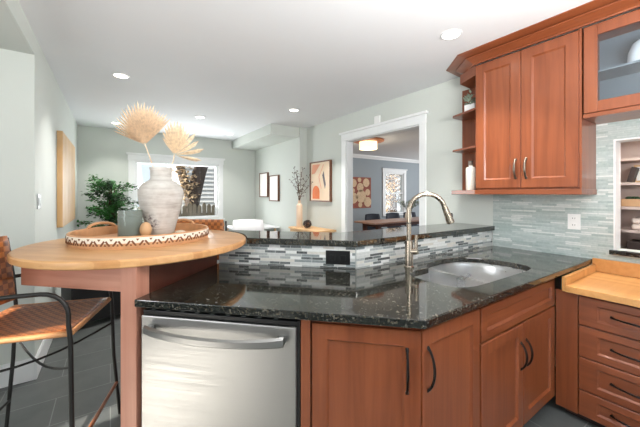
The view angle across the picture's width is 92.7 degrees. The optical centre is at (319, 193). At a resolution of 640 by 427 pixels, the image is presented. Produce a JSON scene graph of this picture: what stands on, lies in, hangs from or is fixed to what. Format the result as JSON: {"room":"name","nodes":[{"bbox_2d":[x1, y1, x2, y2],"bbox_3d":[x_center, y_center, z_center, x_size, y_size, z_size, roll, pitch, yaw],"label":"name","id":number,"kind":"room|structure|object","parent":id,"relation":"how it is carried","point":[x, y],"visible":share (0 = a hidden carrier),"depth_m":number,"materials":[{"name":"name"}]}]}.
{"room":"kitchen","nodes":[
{"label":"kitchen","id":0,"kind":"room"},
{"bbox_2d":[0,0,33,54],"bbox_3d":[-1.712,-1.131,-0.664,2.626,0.157,5.646,0,0,-35],"label":"ceiling","id":1,"kind":"structure","parent":0,"point":[12,38],"depth_m":2.01,"materials":[{"name":"paint"}]},
{"bbox_2d":[0,0,77,364],"bbox_3d":[-2.730,0.095,0.818,2.627,2.610,9.240,0,0,-35],"label":"wall","id":2,"kind":"structure","parent":0,"point":[33,106],"depth_m":2.29,"materials":[{"name":"paint"}]},
{"bbox_2d":[0,338,52,387],"bbox_3d":[-4.242,1.317,3.121,2.543,0.165,3.730,0,0,-35],"label":"baseboard","id":3,"kind":"structure","parent":2,"relation":"attached to","point":[29,372],"depth_m":2.27,"materials":[{"name":"white wood"}]},
{"bbox_2d":[37,194,40,208],"bbox_3d":[-2.244,0.060,2.438,0.009,0.120,0.140,0,0,-35],"label":"light switch","id":4,"kind":"object","parent":2,"relation":"attached to","point":[38,195],"visible":1,"depth_m":2.41,"materials":[{"name":"grey plastic"}]},
{"bbox_2d":[57,130,74,227],"bbox_3d":[-3.189,-0.160,3.849,0.049,1.040,1.397,0,0,-35],"label":"wall art","id":5,"kind":"object","parent":2,"relation":"attached to","point":[65,148],"visible":1,"depth_m":3.49,"materials":[{"name":"brown wood"}]},
{"bbox_2d":[78,125,418,230],"bbox_3d":[0.089,0.095,8.434,10.900,2.610,0.120,0,0,-35],"label":"wall","id":6,"kind":"structure","parent":0,"point":[101,151],"depth_m":6.74,"materials":[{"name":"paint"}]},
{"bbox_2d":[126,152,224,219],"bbox_3d":[-2.915,-0.107,6.315,1.860,1.355,0.169,0,0,-35],"label":"window","id":7,"kind":"structure","parent":6,"relation":"in","point":[133,158],"depth_m":6.30,"materials":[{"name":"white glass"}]},
{"bbox_2d":[353,177,370,207],"bbox_3d":[1.201,-0.040,9.102,0.870,0.920,0.036,0,0,-35],"label":"print","id":8,"kind":"object","parent":6,"relation":"attached to","point":[361,185],"visible":0.8,"depth_m":9.11,"materials":[{"name":"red paper"}]},
{"bbox_2d":[353,154,418,162],"bbox_3d":[1.629,-1.120,9.370,7.100,0.100,0.080,0,0,-35],"label":"trim","id":9,"kind":"structure","parent":6,"relation":"attached to","point":[354,155],"depth_m":9.63,"materials":[{"name":"white wood"}]},
{"bbox_2d":[382,168,407,215],"bbox_3d":[2.424,-0.060,9.988,1.170,1.520,0.164,0,0,-35],"label":"window","id":10,"kind":"structure","parent":6,"relation":"in","point":[402,172],"depth_m":10.01,"materials":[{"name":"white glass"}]},
{"bbox_2d":[232,124,298,150],"bbox_3d":[-1.192,-1.120,6.237,0.560,0.180,2.050,0,0,-35],"label":"ceiling beam","id":11,"kind":"structure","parent":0,"point":[271,134],"depth_m":5.75,"materials":[{"name":"paint"}]},
{"bbox_2d":[255,127,306,230],"bbox_3d":[-0.891,0.095,6.425,0.150,2.610,2.080,0,0,-35],"label":"wall","id":12,"kind":"structure","parent":0,"point":[280,159],"depth_m":6.01,"materials":[{"name":"paint"}]},
{"bbox_2d":[259,172,268,196],"bbox_3d":[-1.245,-0.200,6.771,0.040,0.540,0.430,0,0,-35],"label":"framed picture","id":13,"kind":"object","parent":12,"relation":"attached to","point":[263,177],"visible":1,"depth_m":6.72,"materials":[{"name":"white paper"}]},
{"bbox_2d":[260,173,266,195],"bbox_3d":[-1.242,-0.200,6.772,0.026,0.500,0.390,0,0,-34],"label":"print","id":14,"kind":"object","parent":13,"relation":"attached to","point":[263,176],"depth_m":6.77,"materials":[{"name":"paper"}]},
{"bbox_2d":[269,175,279,200],"bbox_3d":[-0.953,-0.120,6.346,0.040,0.540,0.420,0,0,-35],"label":"framed picture","id":15,"kind":"object","parent":12,"relation":"attached to","point":[274,180],"visible":1,"depth_m":6.31,"materials":[{"name":"white paper"}]},
{"bbox_2d":[270,176,276,199],"bbox_3d":[-0.951,-0.120,6.348,0.026,0.500,0.380,0,0,-34],"label":"print","id":16,"kind":"object","parent":15,"relation":"attached to","point":[273,179],"depth_m":6.35,"materials":[{"name":"paper"}]},
{"bbox_2d":[0,260,597,426],"bbox_3d":[-1.303,1.450,1.895,6.200,0.100,9.400,0,0,-35],"label":"floor","id":17,"kind":"structure","parent":0,"point":[43,401],"depth_m":2.15,"materials":[{"name":"tile"}]},
{"bbox_2d":[0,236,120,426],"bbox_3d":[-1.463,0.818,1.578,0.588,1.167,0.620,0,0,-17],"label":"bar stool","id":18,"kind":"object","parent":17,"relation":"on","point":[20,323],"visible":0.85,"depth_m":1.63,"materials":[{"name":"leather"}]},
{"bbox_2d":[61,288,120,330],"bbox_3d":[-2.352,1.100,3.543,0.350,0.600,0.958,0,0,35],"label":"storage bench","id":19,"kind":"object","parent":17,"relation":"on","point":[66,293],"visible":0.02,"depth_m":3.24,"materials":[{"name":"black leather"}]},
{"bbox_2d":[76,174,143,227],"bbox_3d":[-3.558,0.532,5.254,0.859,1.736,1.027,0,0,29],"label":"potted tree","id":20,"kind":"object","parent":17,"relation":"on","point":[115,200],"visible":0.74,"depth_m":5.14,"materials":[{"name":"green plant"}]},
{"bbox_2d":[7,230,245,426],"bbox_3d":[-1.129,0.850,1.978,1.260,1.100,1.260,0,0,11],"label":"round table","id":21,"kind":"object","parent":17,"relation":"on","point":[134,273],"visible":0.56,"depth_m":1.46,"materials":[{"name":"brown wood"}]},
{"bbox_2d":[65,218,208,249],"bbox_3d":[-1.170,0.246,2.030,0.808,0.106,0.808,0,0,-35],"label":"tray","id":22,"kind":"object","parent":21,"relation":"on","point":[103,237],"visible":0.85,"depth_m":1.74,"materials":[{"name":"white wicker"}]},
{"bbox_2d":[117,210,142,236],"bbox_3d":[-1.272,0.198,2.044,0.144,0.178,0.144,0,0,-35],"label":"candle","id":23,"kind":"object","parent":22,"relation":"on","point":[129,222],"visible":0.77,"depth_m":1.98,"materials":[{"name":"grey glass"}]},
{"bbox_2d":[140,222,151,235],"bbox_3d":[-1.147,0.235,2.008,0.071,0.104,0.071,0,0,-35],"label":"egg","id":24,"kind":"object","parent":22,"relation":"on","point":[145,228],"visible":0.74,"depth_m":1.98,"materials":[{"name":"brown wood"}]},
{"bbox_2d":[137,167,182,234],"bbox_3d":[-1.159,0.048,2.225,0.298,0.478,0.298,0,0,0],"label":"vase","id":25,"kind":"object","parent":22,"relation":"on","point":[160,198],"visible":0.96,"depth_m":2.13,"materials":[{"name":"ceramic"}]},
{"bbox_2d":[114,101,169,166],"bbox_3d":[-1.286,-0.358,2.185,0.440,0.630,0.047,0,0,4],"label":"leaf","id":26,"kind":"object","parent":25,"relation":"in","point":[142,126],"visible":0.94,"depth_m":2.18,"materials":[{"name":"beige plant"}]},
{"bbox_2d":[163,122,203,167],"bbox_3d":[-1.013,-0.293,2.258,0.304,0.501,0.037,0,0,-6],"label":"leaf","id":27,"kind":"object","parent":25,"relation":"in","point":[175,139],"visible":0.97,"depth_m":2.25,"materials":[{"name":"beige plant"}]},
{"bbox_2d":[177,219,226,259],"bbox_3d":[-1.120,0.818,2.558,0.620,1.167,0.588,0,0,1],"label":"bar stool","id":28,"kind":"object","parent":17,"relation":"on","point":[213,224],"visible":0.02,"depth_m":2.82,"materials":[{"name":"brown leather"}]},
{"bbox_2d":[142,308,300,426],"bbox_3d":[-0.415,0.969,1.605,0.765,0.862,0.681,0,0,11],"label":"dishwasher","id":29,"kind":"object","parent":17,"relation":"on","point":[200,369],"visible":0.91,"depth_m":1.34,"materials":[{"name":"silver metal"}]},
{"bbox_2d":[232,219,263,230],"bbox_3d":[-1.272,0.918,5.441,0.547,0.967,0.488,0,0,-10],"label":"dining chair","id":30,"kind":"object","parent":17,"relation":"on","point":[246,224],"visible":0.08,"depth_m":5.21,"materials":[{"name":"white fabric"}]},
{"bbox_2d":[224,223,279,230],"bbox_3d":[-1.408,1.028,6.234,0.880,0.745,0.830,0,0,-35],"label":"dining table","id":31,"kind":"object","parent":17,"relation":"on","point":[266,226],"visible":0.23,"depth_m":6.15,"materials":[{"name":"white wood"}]},
{"bbox_2d":[288,226,335,231],"bbox_3d":[-0.148,0.985,5.092,0.385,0.830,0.880,0,0,-35],"label":"console table","id":32,"kind":"object","parent":17,"relation":"on","point":[292,228],"visible":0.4,"depth_m":5.04,"materials":[{"name":"brown wood"}]},
{"bbox_2d":[296,200,301,226],"bbox_3d":[-0.358,0.340,5.287,0.108,0.460,0.108,0,0,-35],"label":"bottle vase","id":33,"kind":"object","parent":32,"relation":"on","point":[299,205],"visible":0.95,"depth_m":5.24,"materials":[{"name":"ceramic"}]},
{"bbox_2d":[289,167,312,199],"bbox_3d":[-0.382,-0.166,5.287,0.216,0.632,0.749,0,0,-35],"label":"branches","id":34,"kind":"object","parent":33,"relation":"in","point":[298,185],"visible":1,"depth_m":5.27,"materials":[{"name":"plant"}]},
{"bbox_2d":[303,220,311,227],"bbox_3d":[-0.210,0.498,5.073,0.141,0.140,0.142,0,0,-35],"label":"ball","id":35,"kind":"object","parent":32,"relation":"on","point":[306,224],"visible":1,"depth_m":5.04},
{"bbox_2d":[301,308,479,426],"bbox_3d":[0.208,0.961,1.554,0.782,0.878,0.879,0,0,-35],"label":"base cabinet","id":36,"kind":"object","parent":17,"relation":"on","point":[353,375],"visible":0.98,"depth_m":1.26,"materials":[{"name":"brown wood"}]},
{"bbox_2d":[480,279,554,426],"bbox_3d":[0.968,0.960,1.951,0.911,0.880,0.671,0,0,-35],"label":"base cabinet","id":37,"kind":"object","parent":17,"relation":"on","point":[517,331],"visible":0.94,"depth_m":1.67,"materials":[{"name":"brown wood"}]},
{"bbox_2d":[135,246,591,328],"bbox_3d":[0.578,0.502,1.887,3.021,0.035,1.264,0,0,-17],"label":"countertop","id":38,"kind":"structure","parent":37,"relation":"on","point":[390,294],"depth_m":1.52,"materials":[{"name":"stone"}]},
{"bbox_2d":[404,192,454,267],"bbox_3d":[0.717,0.235,2.004,0.321,0.500,0.078,0,0,8],"label":"faucet","id":39,"kind":"object","parent":38,"relation":"on","point":[410,251],"visible":1,"depth_m":2.00,"materials":[{"name":"silver metal"}]},
{"bbox_2d":[415,262,524,286],"bbox_3d":[0.937,0.624,1.982,0.933,0.208,0.549,0,0,-35],"label":"sink","id":40,"kind":"object","parent":38,"relation":"in","point":[459,274],"visible":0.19,"depth_m":2.20,"materials":[{"name":"metal"}]},
{"bbox_2d":[556,289,639,426],"bbox_3d":[2.041,1.006,1.694,0.636,0.789,1.036,0,0,-35],"label":"base cabinet","id":41,"kind":"object","parent":17,"relation":"on","point":[598,340],"visible":1,"depth_m":1.79,"materials":[{"name":"brown wood"}]},
{"bbox_2d":[562,258,639,307],"bbox_3d":[2.067,0.542,1.677,0.636,0.135,1.022,0,0,-35],"label":"countertop","id":42,"kind":"structure","parent":41,"relation":"on","point":[608,280],"depth_m":1.97,"materials":[{"name":"brown wood"}]},
{"bbox_2d":[19,0,639,140],"bbox_3d":[-0.273,-1.260,2.603,3.700,0.100,9.400,0,0,-35],"label":"ceiling","id":43,"kind":"structure","parent":0,"point":[241,66],"depth_m":2.61,"materials":[{"name":"paint"}]},
{"bbox_2d":[112,73,129,78],"bbox_3d":[-2.033,-1.206,3.115,0.156,0.007,0.156,0,0,-35],"label":"recessed light","id":44,"kind":"object","parent":43,"relation":"in","point":[118,75],"visible":1,"depth_m":3.10,"materials":[{"name":"beige"}]},
{"bbox_2d":[440,29,461,39],"bbox_3d":[0.994,-1.206,2.314,0.156,0.007,0.156,0,0,-35],"label":"recessed light","id":45,"kind":"object","parent":43,"relation":"in","point":[451,34],"visible":1,"depth_m":2.31,"materials":[{"name":"white"}]},
{"bbox_2d":[230,242,486,268],"bbox_3d":[0.510,0.873,2.364,2.452,1.055,0.558,0,0,-18],"label":"wall","id":46,"kind":"structure","parent":0,"point":[246,242],"depth_m":2.11,"materials":[{"name":"paint"}]},
{"bbox_2d":[219,243,354,268],"bbox_3d":[-0.239,0.414,2.065,0.960,0.142,0.008,0,0,11],"label":"backsplash","id":47,"kind":"structure","parent":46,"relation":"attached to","point":[258,254],"depth_m":2.06,"materials":[{"name":"tile"}]},
{"bbox_2d":[326,250,349,264],"bbox_3d":[0.117,0.415,1.990,0.160,0.090,0.009,0,0,10],"label":"wall outlet","id":48,"kind":"object","parent":47,"relation":"attached to","point":[332,257],"visible":1,"depth_m":1.99,"materials":[{"name":"black plastic"}]},
{"bbox_2d":[355,247,356,268],"bbox_3d":[0.231,0.414,1.973,0.009,0.142,0.004,0,0,-35],"label":"trim","id":49,"kind":"structure","parent":46,"relation":"attached to","point":[355,247],"depth_m":1.97,"materials":[{"name":"grey plastic"}]},
{"bbox_2d":[227,223,494,246],"bbox_3d":[0.501,0.321,2.476,2.413,0.042,0.850,0,0,-17],"label":"countertop","id":50,"kind":"structure","parent":46,"relation":"on","point":[389,235],"depth_m":2.24,"materials":[{"name":"stone"}]},
{"bbox_2d":[357,231,491,268],"bbox_3d":[0.927,0.414,2.429,1.661,0.142,0.010,0,0,-33],"label":"backsplash","id":51,"kind":"structure","parent":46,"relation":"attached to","point":[373,255],"depth_m":2.34,"materials":[{"name":"tile"}]},
{"bbox_2d":[353,128,418,159],"bbox_3d":[3.284,-1.240,7.050,7.200,0.140,6.100,0,0,-35],"label":"ceiling","id":52,"kind":"structure","parent":0,"point":[405,144],"depth_m":7.67,"materials":[{"name":"paint"}]},
{"bbox_2d":[353,137,383,149],"bbox_3d":[1.044,-1.069,6.603,0.680,0.199,0.680,0,0,-35],"label":"ceiling lamp","id":53,"kind":"object","parent":52,"relation":"attached to","point":[367,144],"visible":0.88,"depth_m":6.45,"materials":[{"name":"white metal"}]},
{"bbox_2d":[307,77,639,365],"bbox_3d":[1.248,0.095,3.551,0.120,2.610,9.240,0,0,-35],"label":"wall","id":54,"kind":"structure","parent":0,"point":[443,101],"depth_m":3.41,"materials":[{"name":"paint"}]},
{"bbox_2d":[310,160,331,201],"bbox_3d":[0.005,-0.215,5.212,0.045,0.690,0.615,0,0,-35],"label":"framed picture","id":55,"kind":"object","parent":54,"relation":"attached to","point":[320,171],"visible":1,"depth_m":5.17,"materials":[{"name":"beige paper"}]},
{"bbox_2d":[374,115,380,123],"bbox_3d":[0.773,-1.000,4.111,0.028,0.105,0.100,0,0,-35],"label":"sensor","id":56,"kind":"object","parent":54,"relation":"attached to","point":[377,119],"visible":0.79,"depth_m":4.09,"materials":[{"name":"white plastic"}]},
{"bbox_2d":[339,110,428,231],"bbox_3d":[0.814,0.228,4.142,0.167,2.345,1.595,0,0,-35],"label":"door frame","id":57,"kind":"structure","parent":54,"relation":"in","point":[408,121],"depth_m":4.13,"materials":[{"name":"white wood"}]},
{"bbox_2d":[436,197,448,207],"bbox_3d":[1.330,0.090,3.317,0.009,0.120,0.160,0,0,-35],"label":"light switch","id":58,"kind":"object","parent":54,"relation":"attached to","point":[446,199],"visible":0.61,"depth_m":3.30,"materials":[{"name":"plastic"}]},
{"bbox_2d":[451,28,596,194],"bbox_3d":[1.609,-0.566,2.595,0.365,1.139,1.055,0,0,-35],"label":"upper cabinet","id":59,"kind":"object","parent":54,"relation":"attached to","point":[526,132],"visible":1,"depth_m":2.33,"materials":[{"name":"brown wood"}]},
{"bbox_2d":[452,107,475,120],"bbox_3d":[1.420,-0.756,2.909,0.323,0.018,0.304,0,0,-34],"label":"shelf","id":60,"kind":"object","parent":59,"relation":"attached to","point":[469,115],"depth_m":2.94,"materials":[{"name":"brown wood"}]},
{"bbox_2d":[452,145,475,153],"bbox_3d":[1.420,-0.421,2.909,0.323,0.018,0.304,0,0,-34],"label":"shelf","id":61,"kind":"object","parent":59,"relation":"attached to","point":[472,149],"depth_m":2.91,"materials":[{"name":"brown wood"}]},
{"bbox_2d":[463,89,475,111],"bbox_3d":[1.443,-0.873,2.867,0.187,0.214,0.186,0,0,23],"label":"potted succulent","id":62,"kind":"object","parent":59,"relation":"on","point":[467,106],"visible":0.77,"depth_m":2.86,"materials":[{"name":"green plant"}]},
{"bbox_2d":[464,103,475,111],"bbox_3d":[1.424,-0.803,2.872,0.070,0.075,0.100,0,0,-34],"label":"pot","id":63,"kind":"object","parent":62,"relation":"attached to","point":[468,106],"depth_m":2.85,"materials":[{"name":"ceramic"}]},
{"bbox_2d":[466,161,475,189],"bbox_3d":[1.416,-0.172,2.866,0.084,0.275,0.084,0,0,-35],"label":"bottle","id":64,"kind":"object","parent":59,"relation":"on","point":[470,171],"visible":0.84,"depth_m":2.83,"materials":[{"name":"white ceramic"}]},
{"bbox_2d":[446,0,639,76],"bbox_3d":[1.794,-1.173,2.212,0.493,0.073,1.944,0,0,-35],"label":"crown molding","id":65,"kind":"structure","parent":59,"relation":"attached to","point":[594,11],"depth_m":2.20,"materials":[{"name":"brown wood"}]},
{"bbox_2d":[493,118,639,266],"bbox_3d":[2.213,-0.020,2.034,0.008,1.160,2.045,0,0,-35],"label":"backsplash","id":66,"kind":"structure","parent":54,"relation":"attached to","point":[539,223],"depth_m":2.40,"materials":[{"name":"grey tile"}]},
{"bbox_2d":[568,214,580,229],"bbox_3d":[1.972,0.215,2.369,0.010,0.120,0.080,0,0,-35],"label":"wall outlet","id":67,"kind":"object","parent":66,"relation":"attached to","point":[574,220],"visible":1,"depth_m":2.36,"materials":[{"name":"white plastic"}]},
{"bbox_2d":[583,9,639,123],"bbox_3d":[2.164,-0.825,1.813,0.321,0.620,0.860,0,0,-35],"label":"upper cabinet","id":68,"kind":"object","parent":54,"relation":"attached to","point":[611,84],"visible":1,"depth_m":2.05,"materials":[{"name":"brown wood"}]},
{"bbox_2d":[598,60,639,80],"bbox_3d":[2.186,-0.831,1.828,0.234,0.012,0.826,0,0,-34],"label":"shelf","id":69,"kind":"object","parent":68,"relation":"attached to","point":[631,69],"depth_m":2.07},
{"bbox_2d":[627,39,639,62],"bbox_3d":[2.075,-0.920,1.924,0.200,0.165,0.200,0,0,-35],"label":"serving bowl","id":70,"kind":"object","parent":68,"relation":"on","point":[634,52],"visible":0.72,"depth_m":1.92,"materials":[{"name":"ceramic"}]},
{"bbox_2d":[609,250,639,257],"bbox_3d":[2.360,0.417,1.906,0.150,0.032,0.792,0,0,-35],"label":"window sill","id":71,"kind":"structure","parent":54,"relation":"attached to","point":[612,252],"depth_m":2.13,"materials":[{"name":"stone"}]},
{"bbox_2d":[613,137,639,249],"bbox_3d":[2.369,0.005,1.907,0.134,0.790,0.759,0,0,-35],"label":"trim","id":72,"kind":"structure","parent":54,"relation":"attached to","point":[616,142],"depth_m":2.19,"materials":[{"name":"white wood"}]},
{"bbox_2d":[621,141,639,245],"bbox_3d":[2.647,0.115,2.080,0.520,2.570,1.530,0,0,-35],"label":"wall","id":73,"kind":"structure","parent":0,"point":[628,149],"depth_m":2.57,"materials":[{"name":"paint"}]},
{"bbox_3d":[2.647,1.450,2.080,0.520,0.100,1.530,0,0,-34],"label":"floor","id":74,"kind":"structure","parent":0,"visible":0},
{"bbox_2d":[621,157,639,248],"bbox_3d":[2.727,0.400,2.140,0.278,2.000,1.318,0,0,-35],"label":"pantry shelves","id":75,"kind":"object","parent":74,"relation":"on","point":[624,160],"visible":0.02,"depth_m":2.39,"materials":[{"name":"paint"}]},
{"bbox_2d":[621,196,639,206],"bbox_3d":[2.510,0.059,2.404,0.100,0.080,0.182,0,0,-35],"label":"planter box","id":76,"kind":"object","parent":75,"relation":"on","point":[633,201],"visible":0.98,"depth_m":2.41,"materials":[{"name":"brown wood"}]},
{"bbox_2d":[626,239,639,249],"bbox_3d":[2.572,0.404,2.314,0.200,0.070,0.320,0,0,-35],"label":"storage box","id":77,"kind":"object","parent":75,"relation":"on","point":[634,244],"visible":0.8,"depth_m":2.37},
{"bbox_2d":[627,167,639,181],"bbox_3d":[2.495,-0.152,2.425,0.140,0.122,0.057,0,0,-35],"label":"book","id":78,"kind":"object","parent":75,"relation":"on","point":[634,171],"visible":0.77,"depth_m":2.39,"materials":[{"name":"black paper"}]},
{"bbox_2d":[631,218,639,229],"bbox_3d":[2.549,0.234,2.347,0.140,0.090,0.200,0,0,-35],"label":"folded towel","id":79,"kind":"object","parent":75,"relation":"on","point":[636,226],"visible":1,"depth_m":2.37,"materials":[{"name":"white fabric"}]},
{"bbox_2d":[634,165,639,181],"bbox_3d":[2.559,-0.161,2.402,0.018,0.140,0.120,0,0,-35],"label":"picture frame","id":80,"kind":"object","parent":75,"relation":"on","point":[638,166],"visible":0.6,"depth_m":2.42,"materials":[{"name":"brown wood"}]},
{"bbox_3d":[3.284,1.450,7.050,7.200,0.100,6.100,0,0,-34],"label":"floor","id":81,"kind":"structure","parent":0,"visible":0},
{"bbox_2d":[365,214,384,229],"bbox_3d":[1.500,0.963,7.968,0.547,0.877,0.488,0,0,-35],"label":"dining chair","id":82,"kind":"object","parent":81,"relation":"on","point":[367,216],"visible":0.28,"depth_m":8.12,"materials":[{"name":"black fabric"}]},
{"bbox_2d":[354,217,418,229],"bbox_3d":[2.121,1.010,7.507,2.800,0.780,0.670,0,0,-35],"label":"dining table","id":83,"kind":"object","parent":81,"relation":"on","point":[379,223],"visible":0.47,"depth_m":6.93,"materials":[{"name":"brown wood"}]},
{"bbox_2d":[396,200,418,219],"bbox_3d":[2.186,0.375,7.377,0.622,0.489,0.515,0,0,-8],"label":"potted plant","id":84,"kind":"object","parent":83,"relation":"on","point":[399,201],"visible":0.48,"depth_m":7.37,"materials":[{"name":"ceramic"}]},
{"bbox_2d":[386,213,402,227],"bbox_3d":[2.143,0.963,8.410,0.547,0.877,0.488,0,0,-35],"label":"dining chair","id":85,"kind":"object","parent":81,"relation":"on","point":[388,215],"visible":0.28,"depth_m":8.57,"materials":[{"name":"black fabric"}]},
{"bbox_2d":[403,212,418,226],"bbox_3d":[2.737,0.963,8.818,0.547,0.877,0.488,0,0,-35],"label":"dining chair","id":86,"kind":"object","parent":81,"relation":"on","point":[413,213],"visible":0.2,"depth_m":9.02,"materials":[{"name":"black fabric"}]},
{"label":"outside","id":87,"kind":"structure","parent":0,"visible":0},
{"bbox_3d":[-9.990,1.850,27.777,75.000,0.100,42.900,0,0,-34],"label":"ground","id":88,"kind":"structure","parent":87,"visible":0},
{"bbox_2d":[137,163,142,191],"bbox_3d":[-11.844,-0.300,13.701,6.400,4.200,5.000,0,0,-35],"label":"neighbor house","id":89,"kind":"structure","parent":88,"relation":"on","point":[139,171],"depth_m":13.96,"materials":[{"name":"white"}]},
{"bbox_2d":[172,165,207,206],"bbox_3d":[-3.616,-0.476,8.778,1.593,4.694,0.755,0,0,-35],"label":"tree","id":90,"kind":"object","parent":88,"relation":"on","point":[192,190],"visible":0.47,"depth_m":8.69,"materials":[{"name":"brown plant"}]},
{"bbox_2d":[167,165,214,212],"bbox_3d":[-3.393,-0.800,13.412,6.200,5.200,3.650,0,0,-35],"label":"neighbor house","id":91,"kind":"structure","parent":88,"relation":"on","point":[208,192],"depth_m":11.13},
{"bbox_2d":[179,203,214,216],"bbox_3d":[-2.883,1.020,8.477,3.250,1.560,0.062,0,0,-35],"label":"picket fence","id":92,"kind":"object","parent":88,"relation":"on","point":[190,210],"visible":0.13,"depth_m":8.15,"materials":[{"name":"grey wood"}]},
{"bbox_2d":[386,174,399,211],"bbox_3d":[3.604,-0.301,14.885,3.324,4.216,2.079,0,0,-20],"label":"tree","id":93,"kind":"object","parent":88,"relation":"on","point":[390,186],"visible":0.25,"depth_m":14.64,"materials":[{"name":"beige plant"}]},
{"bbox_2d":[386,174,399,211],"bbox_3d":[4.052,-0.600,23.413,8.800,4.800,5.000,0,0,-35],"label":"neighbor house","id":94,"kind":"structure","parent":88,"relation":"on","point":[387,175],"depth_m":21.99,"materials":[{"name":"ceramic"}]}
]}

